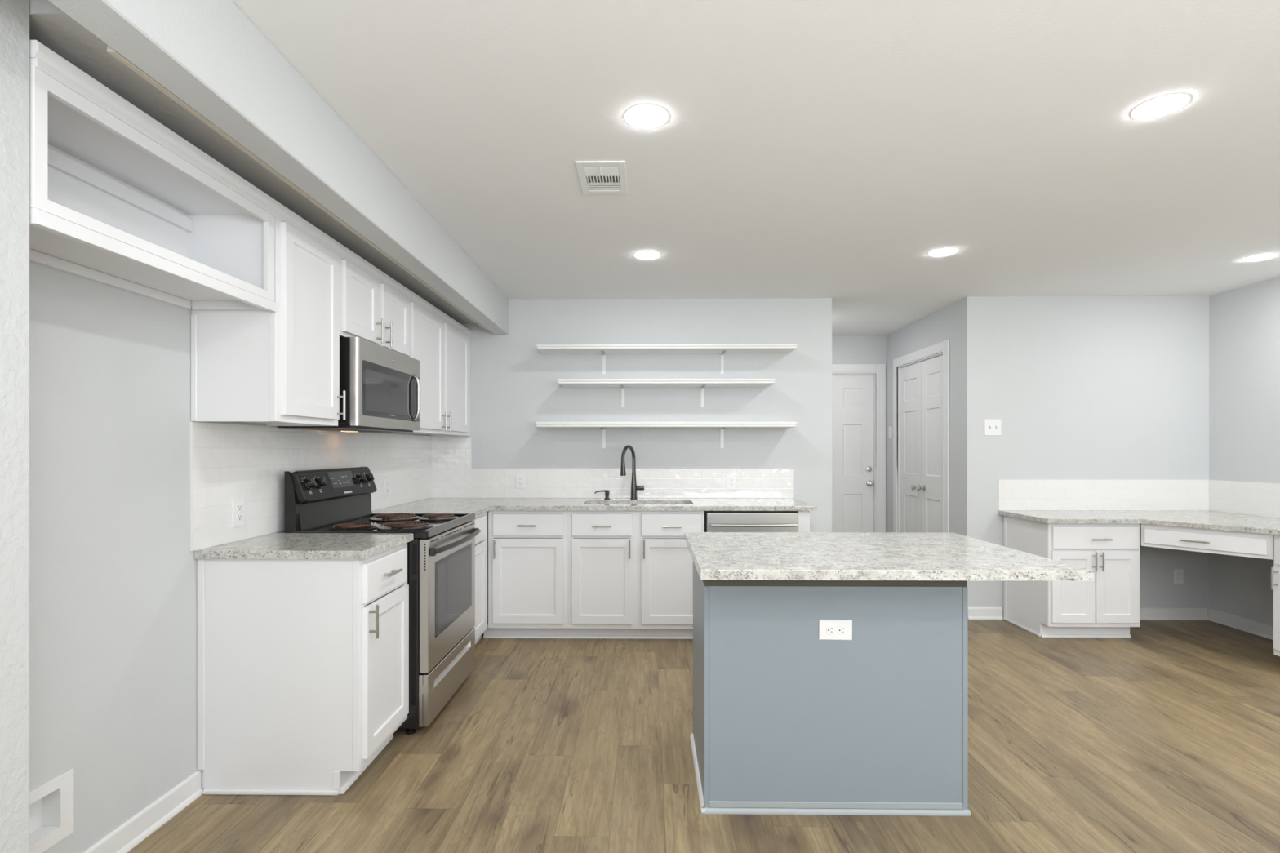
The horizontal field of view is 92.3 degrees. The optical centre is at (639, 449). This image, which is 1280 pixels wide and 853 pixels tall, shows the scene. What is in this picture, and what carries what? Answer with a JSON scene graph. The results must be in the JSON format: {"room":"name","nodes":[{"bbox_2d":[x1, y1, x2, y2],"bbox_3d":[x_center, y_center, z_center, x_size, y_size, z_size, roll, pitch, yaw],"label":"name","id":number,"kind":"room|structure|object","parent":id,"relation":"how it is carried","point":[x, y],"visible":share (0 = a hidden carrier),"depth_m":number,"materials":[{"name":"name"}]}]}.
{"room":"kitchen","nodes":[
{"label":"kitchen","id":0,"kind":"room"},
{"bbox_2d":[0,0,29,852],"bbox_3d":[-1.613,0.064,-0.902,0.451,2.452,4.555,0,0,1],"label":"wall","id":1,"kind":"structure","parent":0,"point":[14,14],"depth_m":1.33,"materials":[{"name":"grey paint"}]},
{"bbox_2d":[29,261,429,852],"bbox_3d":[-1.717,0.064,3.134,0.140,2.452,3.513,0,0,1],"label":"wall","id":2,"kind":"structure","parent":0,"point":[113,566],"depth_m":1.92,"materials":[{"name":"paint"}]},
{"bbox_2d":[29,768,73,852],"bbox_3d":[-1.690,1.028,1.673,0.057,0.187,0.262,0,0,1],"label":"wall box","id":3,"kind":"object","parent":2,"relation":"attached to","point":[51,803],"visible":0.72,"depth_m":1.76,"materials":[{"name":"white plastic"}]},
{"bbox_2d":[82,769,203,852],"bbox_3d":[-1.652,1.246,1.841,0.021,0.088,0.929,0,0,1],"label":"baseboard","id":4,"kind":"structure","parent":2,"relation":"attached to","point":[132,832],"depth_m":2.07,"materials":[{"name":"white paint"}]},
{"bbox_2d":[29,57,276,311],"bbox_3d":[-1.503,-0.691,1.821,0.320,0.371,0.888,0,0,1],"label":"upper cabinet","id":5,"kind":"object","parent":2,"relation":"attached to","point":[111,205],"visible":0.94,"depth_m":1.86,"materials":[{"name":"white paint"}]},
{"bbox_2d":[191,217,346,426],"bbox_3d":[-1.470,-0.489,2.496,0.369,0.773,0.462,0,0,1],"label":"upper cabinet","id":6,"kind":"object","parent":2,"relation":"attached to","point":[281,367],"visible":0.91,"depth_m":2.30,"materials":[{"name":"white paint"}]},
{"bbox_2d":[190,422,431,551],"bbox_3d":[-1.637,0.137,3.518,0.008,0.478,2.502,0,0,1],"label":"tile backsplash","id":7,"kind":"structure","parent":2,"relation":"attached to","point":[228,462],"depth_m":2.73,"materials":[{"name":"white tile"}]},
{"bbox_2d":[231,497,244,528],"bbox_3d":[-1.642,0.260,2.519,0.008,0.116,0.072,0,0,1],"label":"wall outlet","id":8,"kind":"object","parent":7,"relation":"attached to","point":[237,504],"visible":1,"depth_m":2.51,"materials":[{"name":"white plastic"}]},
{"bbox_2d":[236,504,242,511],"bbox_3d":[-1.640,0.240,2.519,0.002,0.027,0.033,0,0,1],"label":"receptacle","id":9,"kind":"object","parent":8,"relation":"attached to","point":[239,507],"depth_m":2.52,"materials":[{"name":"white plastic"}]},
{"bbox_2d":[236,514,242,520],"bbox_3d":[-1.640,0.280,2.519,0.002,0.027,0.033,0,0,1],"label":"receptacle","id":10,"kind":"object","parent":8,"relation":"attached to","point":[239,517],"depth_m":2.52,"materials":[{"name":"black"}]},
{"bbox_2d":[384,478,389,497],"bbox_3d":[-1.624,0.245,3.951,0.008,0.116,0.072,0,0,1],"label":"wall outlet","id":11,"kind":"object","parent":7,"relation":"attached to","point":[386,480],"visible":1,"depth_m":3.94,"materials":[{"name":"white plastic"}]},
{"bbox_2d":[339,257,409,356],"bbox_3d":[-1.461,-0.693,3.129,0.369,0.366,0.804,0,0,1],"label":"upper cabinet","id":12,"kind":"object","parent":2,"relation":"attached to","point":[370,310],"visible":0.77,"depth_m":3.03,"materials":[{"name":"white paint"}]},
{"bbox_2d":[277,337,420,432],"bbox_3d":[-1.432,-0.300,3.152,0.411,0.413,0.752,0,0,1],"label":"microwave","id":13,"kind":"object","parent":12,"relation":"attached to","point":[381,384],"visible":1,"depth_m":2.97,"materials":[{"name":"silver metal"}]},
{"bbox_2d":[404,301,471,435],"bbox_3d":[-1.448,-0.489,4.149,0.369,0.773,1.234,0,0,1],"label":"upper cabinet","id":14,"kind":"object","parent":2,"relation":"attached to","point":[443,353],"visible":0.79,"depth_m":4.03,"materials":[{"name":"white paint"}]},
{"bbox_2d":[29,40,471,338],"bbox_3d":[-1.484,-0.886,3.072,0.324,0.060,3.389,0,0,1],"label":"trim","id":15,"kind":"structure","parent":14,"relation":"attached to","point":[46,60],"depth_m":1.84,"materials":[{"name":"white paint"}]},
{"bbox_2d":[29,0,476,324],"bbox_3d":[-1.398,-1.067,3.070,0.498,0.190,3.393,0,0,1],"label":"wall","id":16,"kind":"structure","parent":0,"point":[49,24],"depth_m":1.83,"materials":[{"name":"grey paint"}]},
{"bbox_2d":[48,0,508,334],"bbox_3d":[-1.121,-1.024,0.788,0.113,0.275,7.948,0,0,1],"label":"ceiling soffit","id":17,"kind":"structure","parent":0,"point":[208,54],"depth_m":1.82,"materials":[{"name":"paint"}]},
{"bbox_2d":[106,44,488,329],"bbox_3d":[-1.159,-0.894,2.972,0.018,0.016,3.203,0,0,1],"label":"trim","id":18,"kind":"structure","parent":17,"relation":"attached to","point":[109,49],"depth_m":1.84,"materials":[{"name":"beige wood"}]},
{"bbox_2d":[127,616,1279,852],"bbox_3d":[1.224,1.330,1.834,6.800,0.080,10.100,0,0,1],"label":"floor","id":19,"kind":"structure","parent":0,"point":[1165,737],"depth_m":2.50,"materials":[{"name":"brown wood"}]},
{"bbox_2d":[196,542,408,795],"bbox_3d":[-1.322,0.849,2.524,0.664,0.881,0.470,0,0,1],"label":"base cabinet","id":20,"kind":"object","parent":19,"relation":"on","point":[303,664],"visible":0.89,"depth_m":2.30,"materials":[{"name":"white paint"}]},
{"bbox_2d":[194,533,413,559],"bbox_3d":[-1.336,0.392,2.523,0.634,0.032,0.483,0,0,1],"label":"countertop","id":21,"kind":"structure","parent":20,"relation":"on","point":[273,545],"depth_m":2.38,"materials":[{"name":"white stone"}]},
{"bbox_2d":[284,466,479,734],"bbox_3d":[-1.242,0.694,3.148,0.716,1.191,0.757,0,0,1],"label":"electric range","id":22,"kind":"object","parent":19,"relation":"on","point":[441,553],"visible":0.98,"depth_m":2.95,"materials":[{"name":"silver metal"}]},
{"bbox_2d":[293,513,475,538],"bbox_3d":[-1.273,0.383,3.148,0.652,0.036,0.757,0,0,1],"label":"cooktop","id":23,"kind":"object","parent":22,"relation":"in","point":[423,526],"depth_m":3.01,"materials":[{"name":"grey"}]},
{"bbox_2d":[471,511,487,644],"bbox_3d":[-1.303,0.849,3.876,0.661,0.881,0.682,0,0,1],"label":"base cabinet","id":24,"kind":"object","parent":19,"relation":"on","point":[481,520],"visible":0.17,"depth_m":3.93,"materials":[{"name":"white paint"}]},
{"bbox_2d":[483,510,569,638],"bbox_3d":[-0.774,0.849,4.418,0.588,0.881,0.672,0,0,1],"label":"base cabinet","id":25,"kind":"object","parent":19,"relation":"on","point":[528,549],"visible":0.84,"depth_m":4.13,"materials":[{"name":"white paint"}]},
{"bbox_2d":[568,511,704,639],"bbox_3d":[-0.023,0.849,4.409,0.915,0.881,0.672,0,0,1],"label":"base cabinet","id":26,"kind":"object","parent":19,"relation":"on","point":[630,573],"visible":0.83,"depth_m":4.11,"materials":[{"name":"white paint"}]},
{"bbox_2d":[371,497,817,515],"bbox_3d":[-0.230,0.392,4.134,2.804,0.032,1.233,0,0,1],"label":"countertop","id":27,"kind":"structure","parent":26,"relation":"on","point":[477,506],"depth_m":4.16,"materials":[{"name":"white stone"}]},
{"bbox_2d":[594,489,609,499],"bbox_3d":[-0.284,0.341,4.626,0.118,0.070,0.045,0,0,1],"label":"soap dispenser","id":28,"kind":"object","parent":27,"relation":"on","point":[606,492],"visible":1,"depth_m":4.61,"materials":[{"name":"black metal"}]},
{"bbox_2d":[620,444,644,499],"bbox_3d":[-0.073,0.172,4.567,0.096,0.407,0.258,0,0,40],"label":"kitchen faucet","id":29,"kind":"object","parent":27,"relation":"on","point":[634,487],"visible":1,"depth_m":4.61,"materials":[{"name":"black metal"}]},
{"bbox_2d":[704,511,798,532],"bbox_3d":[0.750,0.853,4.372,0.614,0.873,0.636,0,0,1],"label":"dishwasher","id":30,"kind":"object","parent":19,"relation":"on","point":[714,521],"visible":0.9,"depth_m":4.10,"materials":[{"name":"silver metal"}]},
{"bbox_2d":[796,511,809,532],"bbox_3d":[1.100,0.849,4.422,0.078,0.881,0.617,0,0,1],"label":"end panel","id":31,"kind":"object","parent":19,"relation":"on","point":[803,516],"visible":0.02,"depth_m":4.11,"materials":[{"name":"white paint"}]},
{"bbox_2d":[689,561,970,816],"bbox_3d":[0.693,0.849,2.462,0.947,0.882,0.588,0,0,1],"label":"kitchen island","id":32,"kind":"object","parent":19,"relation":"on","point":[787,720],"visible":0.94,"depth_m":2.18,"materials":[{"name":"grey paint"}]},
{"bbox_2d":[818,619,852,639],"bbox_3d":[0.693,0.640,2.178,0.118,0.072,0.008,0,0,1],"label":"wall outlet","id":33,"kind":"object","parent":32,"relation":"attached to","point":[828,629],"visible":1,"depth_m":2.18,"materials":[{"name":"white plastic"}]},
{"bbox_2d":[826,625,834,635],"bbox_3d":[0.673,0.640,2.176,0.027,0.033,0.002,0,0,1],"label":"receptacle","id":34,"kind":"object","parent":33,"relation":"attached to","point":[829,628],"depth_m":2.18,"materials":[{"name":"white plastic"}]},
{"bbox_2d":[837,625,844,635],"bbox_3d":[0.712,0.640,2.175,0.027,0.033,0.002,0,0,1],"label":"receptacle","id":35,"kind":"object","parent":33,"relation":"attached to","point":[841,628],"depth_m":2.17,"materials":[{"name":"white plastic"}]},
{"bbox_2d":[684,532,1093,581],"bbox_3d":[0.804,0.392,2.350,1.217,0.032,0.873,0,0,1],"label":"island countertop","id":36,"kind":"structure","parent":32,"relation":"on","point":[717,556],"depth_m":2.10,"materials":[{"name":"white stone"}]},
{"bbox_2d":[1003,515,1139,637],"bbox_3d":[3.055,0.892,4.380,0.619,0.794,0.590,0,0,1],"label":"base cabinet","id":37,"kind":"object","parent":19,"relation":"on","point":[1107,606],"visible":0.94,"depth_m":4.13,"materials":[{"name":"white paint"}]},
{"bbox_2d":[1270,534,1279,656],"bbox_3d":[3.973,0.892,3.301,0.633,0.794,0.605,0,0,1],"label":"base cabinet","id":38,"kind":"object","parent":19,"relation":"on","point":[1275,571],"visible":0.98,"depth_m":3.57,"materials":[{"name":"white paint"}]},
{"bbox_2d":[998,510,1279,534],"bbox_3d":[3.506,0.479,3.822,1.585,0.030,1.694,0,0,1],"label":"countertop","id":39,"kind":"structure","parent":38,"relation":"on","point":[1213,520],"depth_m":4.11,"materials":[{"name":"white stone"}]},
{"bbox_2d":[1141,524,1273,559],"bbox_3d":[3.652,0.572,3.946,0.385,0.152,0.628,0,0,-34],"label":"drawer","id":40,"kind":"object","parent":39,"relation":"attached to","point":[1257,545],"visible":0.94,"depth_m":3.83,"materials":[{"name":"white paint"}]},
{"bbox_2d":[231,0,1279,335],"bbox_3d":[1.224,-1.212,1.834,6.800,0.100,10.100,0,0,1],"label":"ceiling","id":41,"kind":"structure","parent":0,"point":[804,148],"depth_m":2.27,"materials":[{"name":"paint"}]},
{"bbox_2d":[574,160,627,194],"bbox_3d":[-0.159,-1.151,2.630,0.202,0.021,0.308,0,0,1],"label":"ceiling vent","id":42,"kind":"object","parent":41,"relation":"in","point":[596,177],"visible":1,"depth_m":2.61,"materials":[{"name":"white plastic"}]},
{"bbox_2d":[623,103,669,128],"bbox_3d":[0.023,-1.159,2.148,0.157,0.006,0.157,0,0,1],"label":"recessed light","id":43,"kind":"object","parent":41,"relation":"in","point":[645,115],"visible":1,"depth_m":2.14,"materials":[{"name":"white paint"}]},
{"bbox_2d":[634,250,660,259],"bbox_3d":[0.043,-1.159,3.680,0.157,0.006,0.157,0,0,1],"label":"recessed light","id":44,"kind":"object","parent":41,"relation":"in","point":[646,255],"visible":1,"depth_m":3.66,"materials":[{"name":"white paint"}]},
{"bbox_2d":[928,248,958,256],"bbox_3d":[1.785,-1.159,3.624,0.157,0.006,0.157,0,0,1],"label":"recessed light","id":45,"kind":"object","parent":41,"relation":"in","point":[942,251],"visible":1,"depth_m":3.61,"materials":[{"name":"white paint"}]},
{"bbox_2d":[1130,93,1191,119],"bbox_3d":[1.762,-1.159,2.085,0.157,0.006,0.157,0,0,1],"label":"recessed light","id":46,"kind":"object","parent":41,"relation":"in","point":[1165,104],"visible":1,"depth_m":2.07,"materials":[{"name":"white paint"}]},
{"bbox_2d":[1241,253,1278,261],"bbox_3d":[3.753,-1.159,3.725,0.157,0.006,0.157,0,0,1],"label":"recessed light","id":47,"kind":"object","parent":41,"relation":"in","point":[1264,256],"visible":1,"depth_m":3.71,"materials":[{"name":"white paint"}]},
{"bbox_2d":[461,295,1208,617],"bbox_3d":[1.403,0.064,4.774,6.057,2.452,0.153,0,0,1],"label":"wall","id":48,"kind":"structure","parent":0,"point":[515,386],"depth_m":4.73,"materials":[{"name":"paint"}]},
{"bbox_2d":[431,435,794,497],"bbox_3d":[-0.217,0.137,4.747,2.800,0.478,0.008,0,0,1],"label":"tile backsplash","id":49,"kind":"structure","parent":48,"relation":"attached to","point":[452,473],"depth_m":4.75,"materials":[{"name":"white tile"}]},
{"bbox_2d":[515,473,524,488],"bbox_3d":[-0.924,0.244,4.748,0.072,0.116,0.008,0,0,1],"label":"wall outlet","id":50,"kind":"object","parent":49,"relation":"attached to","point":[520,477],"visible":1,"depth_m":4.75,"materials":[{"name":"white plastic"}]},
{"bbox_2d":[726,475,736,489],"bbox_3d":[0.702,0.254,4.727,0.072,0.116,0.008,0,0,1],"label":"wall outlet","id":51,"kind":"object","parent":49,"relation":"attached to","point":[731,479],"visible":1,"depth_m":4.72,"materials":[{"name":"white plastic"}]},
{"bbox_2d":[535,422,796,448],"bbox_3d":[0.192,-0.104,4.613,1.904,0.194,0.264,0,0,1],"label":"wall shelf","id":52,"kind":"object","parent":48,"relation":"attached to","point":[603,425],"visible":1,"depth_m":4.49,"materials":[{"name":"white wood"}]},
{"bbox_2d":[557,378,775,407],"bbox_3d":[0.193,-0.419,4.613,1.586,0.191,0.264,0,0,1],"label":"wall shelf","id":53,"kind":"object","parent":48,"relation":"attached to","point":[565,383],"visible":1,"depth_m":4.49,"materials":[{"name":"white wood"}]},
{"bbox_2d":[536,343,797,374],"bbox_3d":[0.197,-0.672,4.613,1.900,0.187,0.264,0,0,1],"label":"wall shelf","id":54,"kind":"object","parent":48,"relation":"attached to","point":[747,348],"visible":1,"depth_m":4.50,"materials":[{"name":"white wood"}]},
{"bbox_2d":[968,607,1003,619],"bbox_3d":[2.619,1.246,4.670,0.258,0.088,0.021,0,0,1],"label":"baseboard","id":55,"kind":"structure","parent":48,"relation":"attached to","point":[974,613],"depth_m":4.67,"materials":[{"name":"white paint"}]},
{"bbox_2d":[984,419,1000,435],"bbox_3d":[2.683,-0.166,4.672,0.125,0.125,0.017,0,0,1],"label":"light switch","id":56,"kind":"object","parent":48,"relation":"attached to","point":[992,427],"visible":1,"depth_m":4.67,"materials":[{"name":"white plastic"}]},
{"bbox_2d":[998,479,1208,511],"bbox_3d":[3.513,0.347,4.666,1.578,0.234,0.008,0,0,1],"label":"tile backsplash","id":57,"kind":"structure","parent":48,"relation":"attached to","point":[1013,494],"depth_m":4.66,"materials":[{"name":"white tile"}]},
{"bbox_2d":[1139,608,1208,620],"bbox_3d":[3.833,1.246,4.654,0.910,0.088,0.021,0,0,1],"label":"baseboard","id":58,"kind":"structure","parent":48,"relation":"attached to","point":[1145,614],"depth_m":4.65,"materials":[{"name":"white paint"}]},
{"bbox_2d":[1173,568,1183,584],"bbox_3d":[4.078,0.964,4.659,0.072,0.116,0.008,0,0,1],"label":"wall outlet","id":59,"kind":"object","parent":48,"relation":"attached to","point":[1178,574],"visible":1,"depth_m":4.66,"materials":[{"name":"white plastic"}]},
{"bbox_2d":[831,335,885,373],"bbox_3d":[2.004,0.064,6.345,1.256,2.452,0.120,0,0,1],"label":"wall","id":60,"kind":"structure","parent":0,"point":[846,349],"depth_m":6.28,"materials":[{"name":"paint"}]},
{"bbox_2d":[831,374,874,532],"bbox_3d":[2.002,0.260,6.289,0.787,2.044,0.102,0,0,1],"label":"door","id":61,"kind":"structure","parent":60,"relation":"in","point":[852,395],"depth_m":6.30,"materials":[{"name":"white paint"}]},
{"bbox_2d":[831,364,885,532],"bbox_3d":[2.002,0.210,6.330,1.000,2.159,0.130,0,0,1],"label":"door frame","id":62,"kind":"structure","parent":60,"relation":"attached to","point":[879,378],"depth_m":6.26,"materials":[{"name":"white paint"}]},
{"bbox_2d":[885,300,959,533],"bbox_3d":[2.562,0.064,5.540,0.120,2.452,1.475,0,0,1],"label":"wall","id":63,"kind":"structure","parent":0,"point":[942,325],"depth_m":5.24,"materials":[{"name":"paint"}]},
{"bbox_2d":[888,426,892,438],"bbox_3d":[2.501,-0.170,6.158,0.017,0.118,0.075,0,0,1],"label":"light switch","id":64,"kind":"object","parent":63,"relation":"attached to","point":[890,427],"visible":1,"depth_m":6.14,"materials":[{"name":"white plastic"}]},
{"bbox_2d":[900,361,921,532],"bbox_3d":[2.506,0.247,5.738,0.102,2.070,0.456,0,0,1],"label":"door","id":65,"kind":"structure","parent":63,"relation":"in","point":[911,375],"depth_m":5.74,"materials":[{"name":"white paint"}]},
{"bbox_2d":[893,339,949,533],"bbox_3d":[2.546,0.203,5.508,0.130,2.175,1.110,0,0,1],"label":"door frame","id":66,"kind":"structure","parent":63,"relation":"attached to","point":[925,353],"depth_m":5.53,"materials":[{"name":"white paint"}]},
{"bbox_2d":[915,354,942,533],"bbox_3d":[2.500,0.247,5.272,0.102,2.070,0.468,0,0,1],"label":"door","id":67,"kind":"structure","parent":63,"relation":"in","point":[931,488],"depth_m":5.29,"materials":[{"name":"white paint"}]},
{"bbox_2d":[1208,276,1279,626],"bbox_3d":[4.319,0.064,0.702,0.120,2.452,7.915,0,0,1],"label":"wall","id":68,"kind":"structure","parent":0,"point":[1244,322],"depth_m":4.39,"materials":[{"name":"paint"}]},
{"bbox_2d":[1207,608,1273,639],"bbox_3d":[4.292,1.246,4.133,0.021,0.088,1.055,0,0,1],"label":"baseboard","id":69,"kind":"structure","parent":68,"relation":"attached to","point":[1264,630],"depth_m":4.39,"materials":[{"name":"white paint"}]},
{"bbox_2d":[1208,480,1279,518],"bbox_3d":[4.295,0.347,3.802,0.008,0.234,1.714,0,0,1],"label":"tile backsplash","id":70,"kind":"structure","parent":68,"relation":"attached to","point":[1248,498],"depth_m":4.37,"materials":[{"name":"white tile"}]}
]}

